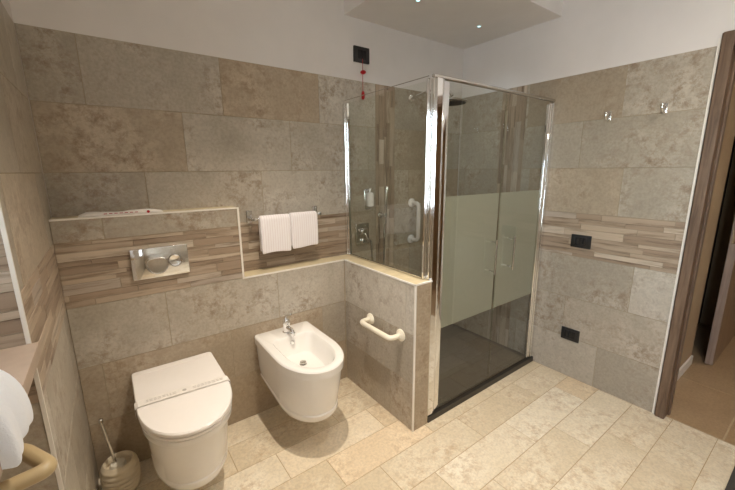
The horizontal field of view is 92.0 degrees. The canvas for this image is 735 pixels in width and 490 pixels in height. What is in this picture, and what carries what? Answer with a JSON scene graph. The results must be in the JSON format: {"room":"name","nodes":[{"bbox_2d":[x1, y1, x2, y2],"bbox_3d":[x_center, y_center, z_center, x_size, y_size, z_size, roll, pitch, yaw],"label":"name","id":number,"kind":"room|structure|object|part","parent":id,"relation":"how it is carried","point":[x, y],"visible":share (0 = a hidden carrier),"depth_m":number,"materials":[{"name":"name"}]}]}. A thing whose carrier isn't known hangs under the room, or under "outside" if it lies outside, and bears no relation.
{"room":"bathroom","nodes":[
{"label":"bathroom","id":0,"kind":"room"},
{"bbox_2d":[0,0,98,489],"bbox_3d":[-1.392,-0.112,1.117,0.510,2.780,1.048,-9,15,-35],"label":"wall","id":1,"kind":"structure","parent":0,"point":[23,194],"depth_m":1.15,"materials":[{"name":"beige tile"}]},
{"bbox_2d":[0,202,63,489],"bbox_3d":[-0.876,0.275,0.922,0.009,2.096,0.009,-9,15,-35],"label":"trim","id":2,"kind":"structure","parent":1,"relation":"attached to","point":[3,229],"depth_m":0.91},
{"bbox_2d":[100,450,140,489],"bbox_3d":[-1.187,1.102,1.708,0.161,0.155,0.161,-9,15,-35],"label":"pot","id":3,"kind":"object","parent":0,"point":[123,472],"depth_m":1.67,"materials":[{"name":"brown ceramic"}]},
{"bbox_2d":[49,206,346,478],"bbox_3d":[-0.790,0.427,2.114,1.475,1.303,0.127,-9,15,-35],"label":"wall","id":4,"kind":"structure","parent":0,"point":[121,326],"depth_m":1.84,"materials":[{"name":"beige tile"}]},
{"bbox_2d":[78,209,162,217],"bbox_3d":[-1.164,-0.156,1.685,0.330,0.016,0.076,-9,15,-35],"label":"packet","id":5,"kind":"object","parent":4,"relation":"on","point":[136,211],"visible":1,"depth_m":1.66,"materials":[{"name":"paper"}]},
{"bbox_2d":[129,244,189,280],"bbox_3d":[-1.031,0.084,1.770,0.251,0.151,0.022,-9,15,-35],"label":"flush plate","id":6,"kind":"object","parent":4,"relation":"attached to","point":[146,263],"visible":1,"depth_m":1.76,"materials":[{"name":"silver metal"}]},
{"bbox_2d":[131,352,231,489],"bbox_3d":[-0.848,0.846,1.679,0.379,0.364,0.630,-9,15,-35],"label":"toilet","id":7,"kind":"object","parent":4,"relation":"attached to","point":[186,434],"visible":0.98,"depth_m":1.51,"materials":[{"name":"ceramic"}]},
{"bbox_3d":[-0.849,0.680,1.642,0.379,0.026,0.626,-9,15,-35],"label":"lid","id":8,"kind":"part","parent":7,"relation":"part of","materials":[{"name":"plastic"}]},
{"bbox_2d":[134,375,230,419],"bbox_3d":[-0.841,0.693,1.635,0.393,0.058,0.052,-8,14,-32],"label":"band","id":9,"kind":"object","parent":7,"relation":"on","point":[143,402],"visible":0.98,"depth_m":1.62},
{"bbox_2d":[146,378,220,401],"bbox_3d":[-0.835,0.664,1.633,0.318,0.001,0.015,-8,14,-32],"label":"print","id":10,"kind":"object","parent":9,"relation":"on","point":[209,382],"depth_m":1.62},
{"bbox_3d":[-0.849,0.704,1.648,0.374,0.019,0.618,-9,15,-35],"label":"seat","id":11,"kind":"part","parent":7,"relation":"part of","materials":[{"name":"plastic"}]},
{"bbox_3d":[-0.853,0.867,1.690,0.368,0.318,0.616,-9,15,-35],"label":"bowl","id":12,"kind":"part","parent":7,"relation":"part of","materials":[{"name":"ceramic"}]},
{"bbox_2d":[49,207,343,278],"bbox_3d":[-0.757,-0.001,1.974,1.475,0.413,0.009,-9,15,-35],"label":"trim","id":13,"kind":"structure","parent":4,"relation":"attached to","point":[237,208],"depth_m":1.91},
{"bbox_2d":[254,313,343,422],"bbox_3d":[-0.364,0.666,2.025,0.360,0.484,0.602,-9,15,-35],"label":"bidet","id":14,"kind":"object","parent":4,"relation":"attached to","point":[300,365],"visible":1,"depth_m":1.92,"materials":[{"name":"ceramic"}]},
{"bbox_2d":[283,313,294,336],"bbox_3d":[-0.472,0.470,2.131,0.052,0.142,0.129,-9,15,-35],"label":"tap","id":15,"kind":"object","parent":14,"relation":"on","point":[288,331],"depth_m":2.14,"materials":[{"name":"silver metal"}]},
{"bbox_2d":[9,0,463,278],"bbox_3d":[-0.534,-0.369,2.297,3.504,2.780,0.120,-9,15,-35],"label":"wall","id":16,"kind":"structure","parent":0,"point":[135,104],"depth_m":1.99,"materials":[{"name":"beige tile"}]},
{"bbox_2d":[246,206,321,222],"bbox_3d":[-0.511,-0.192,2.224,0.474,0.073,0.082,-9,15,-35],"label":"towel rail","id":17,"kind":"object","parent":16,"relation":"attached to","point":[249,219],"visible":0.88,"depth_m":2.12,"materials":[{"name":"silver metal"}]},
{"bbox_2d":[258,214,290,253],"bbox_3d":[-0.563,-0.070,2.169,0.191,0.233,0.049,-9,15,-35],"label":"hand towel","id":18,"kind":"object","parent":17,"relation":"hanging from","point":[274,230],"visible":0.99,"depth_m":2.15,"materials":[{"name":"fabric"}]},
{"bbox_2d":[289,211,317,248],"bbox_3d":[-0.410,-0.101,2.278,0.187,0.226,0.055,-9,15,-35],"label":"hand towel","id":19,"kind":"object","parent":17,"relation":"hanging from","point":[304,225],"visible":0.98,"depth_m":2.25,"materials":[{"name":"fabric"}]},
{"bbox_2d":[353,45,368,99],"bbox_3d":[-0.031,-1.167,2.412,0.126,0.336,0.046,-9,15,-35],"label":"emergency pull cord","id":20,"kind":"object","parent":16,"relation":"attached to","point":[360,54],"visible":1,"depth_m":2.39,"materials":[{"name":"black plastic"}]},
{"bbox_3d":[-0.041,-1.286,2.400,0.126,0.099,0.015,-9,15,-35],"label":"plate","id":21,"kind":"part","parent":20,"relation":"part of","materials":[{"name":"black plastic"}]},
{"bbox_2d":[355,222,368,244],"bbox_3d":[-0.016,-0.078,2.615,0.120,0.160,0.090,-9,15,-35],"label":"shower mixer","id":22,"kind":"object","parent":16,"relation":"attached to","point":[361,229],"visible":1,"depth_m":2.62,"materials":[{"name":"silver metal"}]},
{"bbox_3d":[-0.013,-0.079,2.609,0.048,0.084,0.078,-9,15,-35],"label":"lever","id":23,"kind":"part","parent":22,"relation":"part of","materials":[{"name":"silver metal"}]},
{"bbox_2d":[363,188,373,208],"bbox_3d":[0.015,-0.338,2.595,0.065,0.157,0.073,-9,15,-35],"label":"soap dispenser","id":24,"kind":"object","parent":16,"relation":"attached to","point":[368,196],"visible":1,"depth_m":2.58,"materials":[{"name":"white plastic"}]},
{"bbox_2d":[367,192,373,206],"bbox_3d":[0.020,-0.332,2.588,0.054,0.107,0.054,-9,15,-35],"label":"bottle","id":25,"kind":"object","parent":24,"relation":"on","point":[370,196],"depth_m":2.57,"materials":[{"name":"plastic"}]},
{"bbox_2d":[370,186,388,263],"bbox_3d":[0.091,0.013,2.716,0.131,0.913,0.084,-9,15,-35],"label":"shower","id":26,"kind":"object","parent":16,"relation":"attached to","point":[380,214],"visible":0.56,"depth_m":2.68,"materials":[{"name":"silver metal"}]},
{"bbox_2d":[408,198,420,242],"bbox_3d":[0.390,-0.190,2.888,0.072,0.372,0.101,-9,15,-35],"label":"grab rail","id":27,"kind":"object","parent":16,"relation":"attached to","point":[411,202],"visible":1,"depth_m":2.86,"materials":[{"name":"plastic"}]},
{"bbox_2d":[408,89,467,105],"bbox_3d":[0.490,-1.053,2.530,0.210,0.130,0.504,-9,15,-35],"label":"shower","id":28,"kind":"object","parent":16,"relation":"attached to","point":[453,101],"visible":0.59,"depth_m":2.41,"materials":[{"name":"silver metal"}]},
{"bbox_3d":[0.453,-1.083,2.558,0.056,0.083,0.408,-9,15,-35],"label":"arm","id":29,"kind":"part","parent":28,"relation":"part of","materials":[{"name":"silver metal"}]},
{"bbox_2d":[336,254,430,430],"bbox_3d":[0.065,0.578,2.341,0.123,0.898,0.827,-9,15,-35],"label":"wall","id":30,"kind":"structure","parent":0,"point":[382,368],"depth_m":2.15,"materials":[{"name":"beige tile"}]},
{"bbox_2d":[360,313,404,340],"bbox_3d":[0.069,0.501,2.130,0.097,0.072,0.362,-9,15,-35],"label":"grab rail","id":31,"kind":"object","parent":30,"relation":"attached to","point":[399,335],"visible":1,"depth_m":2.06,"materials":[{"name":"beige plastic"}]},
{"bbox_2d":[344,259,431,431],"bbox_3d":[0.102,0.588,2.290,0.127,0.900,0.705,-9,15,-35],"label":"trim","id":32,"kind":"structure","parent":30,"relation":"attached to","point":[396,278],"depth_m":1.98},
{"bbox_2d":[99,323,734,489],"bbox_3d":[1.521,1.161,1.937,6.000,0.100,3.620,-9,15,-35],"label":"floor","id":33,"kind":"structure","parent":0,"point":[538,427],"depth_m":1.98,"materials":[{"name":"tile"}]},
{"bbox_2d":[98,418,140,489],"bbox_3d":[-1.188,0.989,1.685,0.161,0.385,0.161,-9,15,-35],"label":"toilet brush","id":34,"kind":"object","parent":33,"relation":"on","point":[121,470],"visible":1,"depth_m":1.67,"materials":[{"name":"brown ceramic"}]},
{"bbox_3d":[-1.216,0.933,1.666,0.053,0.267,0.019,-1,12,-4],"label":"handle","id":35,"kind":"part","parent":34,"relation":"part of","materials":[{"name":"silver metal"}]},
{"bbox_2d":[427,324,532,422],"bbox_3d":[0.597,0.915,2.808,1.180,0.037,0.827,-9,15,-35],"label":"shower tray","id":36,"kind":"object","parent":33,"relation":"on","point":[467,358],"visible":0.47,"depth_m":2.74,"materials":[{"name":"stone"}]},
{"bbox_2d":[342,73,555,415],"bbox_3d":[0.581,-0.043,2.582,1.216,1.920,0.856,-9,15,-35],"label":"shower enclosure","id":37,"kind":"object","parent":36,"relation":"on","point":[463,257],"visible":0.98,"depth_m":2.19,"materials":[{"name":"clear glass"}]},
{"bbox_3d":[0.309,-0.321,1.875,0.019,1.044,0.012,-9,15,-35],"label":"panel post","id":38,"kind":"part","parent":37,"relation":"part of","materials":[{"name":"silver metal"}]},
{"bbox_3d":[0.356,0.098,1.966,0.053,1.902,0.034,-9,15,-35],"label":"corner post","id":39,"kind":"part","parent":37,"relation":"part of","materials":[{"name":"silver metal"}]},
{"bbox_3d":[0.836,0.950,2.501,1.004,0.007,0.014,-9,15,-35],"label":"rail","id":40,"kind":"part","parent":37,"relation":"part of","materials":[{"name":"black metal"}]},
{"bbox_3d":[0.803,0.077,2.261,0.013,0.230,0.048,-9,15,-35],"label":"door handle","id":41,"kind":"part","parent":37,"relation":"part of","materials":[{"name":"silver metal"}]},
{"bbox_3d":[0.806,-0.915,2.097,1.191,0.018,0.021,-9,15,-35],"label":"rail","id":42,"kind":"part","parent":37,"relation":"part of","materials":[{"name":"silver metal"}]},
{"bbox_3d":[0.964,0.051,2.377,0.013,0.230,0.048,-9,15,-35],"label":"door handle","id":43,"kind":"part","parent":37,"relation":"part of","materials":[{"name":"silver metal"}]},
{"bbox_3d":[1.280,-0.045,2.631,0.035,1.892,0.034,-9,15,-35],"label":"wall post","id":44,"kind":"part","parent":37,"relation":"part of","materials":[{"name":"silver metal"}]},
{"bbox_2d":[725,467,734,489],"bbox_3d":[1.831,1.199,1.471,0.650,0.014,0.505,-9,15,-35],"label":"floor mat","id":45,"kind":"object","parent":33,"relation":"on","point":[731,483],"visible":1,"depth_m":1.71,"materials":[{"name":"fabric"}]},
{"bbox_2d":[344,0,562,49],"bbox_3d":[1.503,-1.508,1.364,6.000,0.399,3.640,-9,15,-35],"label":"ceiling","id":46,"kind":"structure","parent":0,"point":[454,23],"depth_m":2.32,"materials":[{"name":"white paint"}]},
{"bbox_2d":[453,0,734,411],"bbox_3d":[1.822,-0.311,1.925,0.085,2.780,3.520,-9,15,-35],"label":"wall","id":47,"kind":"structure","parent":0,"point":[624,182],"depth_m":2.29,"materials":[{"name":"beige tile"}]},
{"bbox_2d":[561,326,579,342],"bbox_3d":[1.460,0.646,2.558,0.014,0.089,0.122,-9,15,-35],"label":"wall socket","id":48,"kind":"object","parent":47,"relation":"attached to","point":[567,333],"visible":1,"depth_m":2.55,"materials":[{"name":"black plastic"}]},
{"bbox_2d":[570,234,591,248],"bbox_3d":[1.454,-0.024,2.417,0.014,0.089,0.126,-9,15,-35],"label":"wall socket","id":49,"kind":"object","parent":47,"relation":"attached to","point":[579,241],"visible":1,"depth_m":2.41,"materials":[{"name":"black plastic"}]},
{"bbox_2d":[604,111,611,120],"bbox_3d":[1.472,-0.793,2.179,0.062,0.056,0.026,-9,15,-35],"label":"robe hook","id":50,"kind":"object","parent":47,"relation":"attached to","point":[607,115],"visible":1,"depth_m":2.18,"materials":[{"name":"silver metal"}]},
{"bbox_3d":[1.471,-0.789,2.178,0.057,0.048,0.022,-9,15,-35],"label":"hook arm","id":51,"kind":"part","parent":50,"relation":"part of","materials":[{"name":"silver metal"}]},
{"bbox_3d":[1.494,-0.796,2.194,0.010,0.056,0.026,-9,15,-35],"label":"hook plate","id":52,"kind":"part","parent":50,"relation":"part of","materials":[{"name":"silver metal"}]},
{"bbox_2d":[660,103,668,113],"bbox_3d":[1.635,-0.758,1.960,0.062,0.056,0.026,-9,15,-35],"label":"robe hook","id":53,"kind":"object","parent":47,"relation":"attached to","point":[664,106],"visible":1,"depth_m":1.96,"materials":[{"name":"silver metal"}]},
{"bbox_3d":[1.634,-0.755,1.959,0.057,0.048,0.022,-9,15,-35],"label":"hook arm","id":54,"kind":"part","parent":53,"relation":"part of","materials":[{"name":"silver metal"}]},
{"bbox_2d":[652,37,721,413],"bbox_3d":[1.773,0.008,1.992,0.013,2.130,0.011,-9,15,-35],"label":"trim","id":55,"kind":"structure","parent":47,"relation":"attached to","point":[719,39],"depth_m":1.95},
{"bbox_2d":[654,30,734,418],"bbox_3d":[2.061,0.062,1.664,0.110,2.155,0.864,-9,15,-35],"label":"door frame","id":56,"kind":"structure","parent":47,"relation":"in","point":[725,72],"depth_m":1.92,"materials":[{"name":"brown wood"}]},
{"bbox_2d":[680,81,734,366],"bbox_3d":[2.804,-0.499,2.777,2.530,2.780,0.240,-9,15,-35],"label":"wall","id":57,"kind":"structure","parent":0,"point":[728,210],"depth_m":2.61,"materials":[{"name":"brown wood"}]},
{"bbox_2d":[677,355,692,380],"bbox_3d":[2.183,0.946,2.516,0.851,0.070,0.012,-9,15,-35],"label":"baseboard","id":58,"kind":"structure","parent":57,"relation":"attached to","point":[686,365],"depth_m":2.64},
{"bbox_2d":[705,218,734,364],"bbox_3d":[3.003,-0.153,2.759,0.920,2.094,0.106,-9,15,-35],"label":"hall door","id":59,"kind":"structure","parent":57,"relation":"in","point":[723,326],"depth_m":2.68,"materials":[{"name":"brown wood"}]},
{"bbox_3d":[2.993,-0.159,2.789,0.900,2.094,0.045,-9,15,-35],"label":"door","id":60,"kind":"part","parent":59,"relation":"part of","materials":[{"name":"brown wood"}]},
{"bbox_2d":[697,137,734,324],"bbox_3d":[2.829,-0.216,2.981,1.028,2.140,0.040,-9,15,-35],"label":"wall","id":61,"kind":"structure","parent":0,"point":[733,147],"depth_m":3.27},
{"bbox_3d":[-0.350,0.173,-0.271,0.509,2.780,2.475,-9,15,-35],"label":"wall window","id":62,"kind":"structure","parent":0,"visible":0},
{"bbox_2d":[0,342,57,489],"bbox_3d":[-0.811,0.382,0.611,0.432,0.126,0.592,-9,15,-35],"label":"sink counter","id":63,"kind":"object","parent":62,"relation":"attached to","point":[21,362],"depth_m":0.68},
{"bbox_2d":[0,369,32,469],"bbox_3d":[-0.737,0.296,0.518,0.340,0.152,0.144,-9,15,-35],"label":"bath towel","id":64,"kind":"object","parent":63,"relation":"on","point":[16,412],"visible":1,"depth_m":0.60,"materials":[{"name":"white fabric"}]},
{"bbox_3d":[-0.650,0.422,0.546,0.258,0.072,0.286,-9,15,-35],"label":"grab rail","id":65,"kind":"part","parent":63,"relation":"part of","materials":[{"name":"beige plastic"}]}
]}

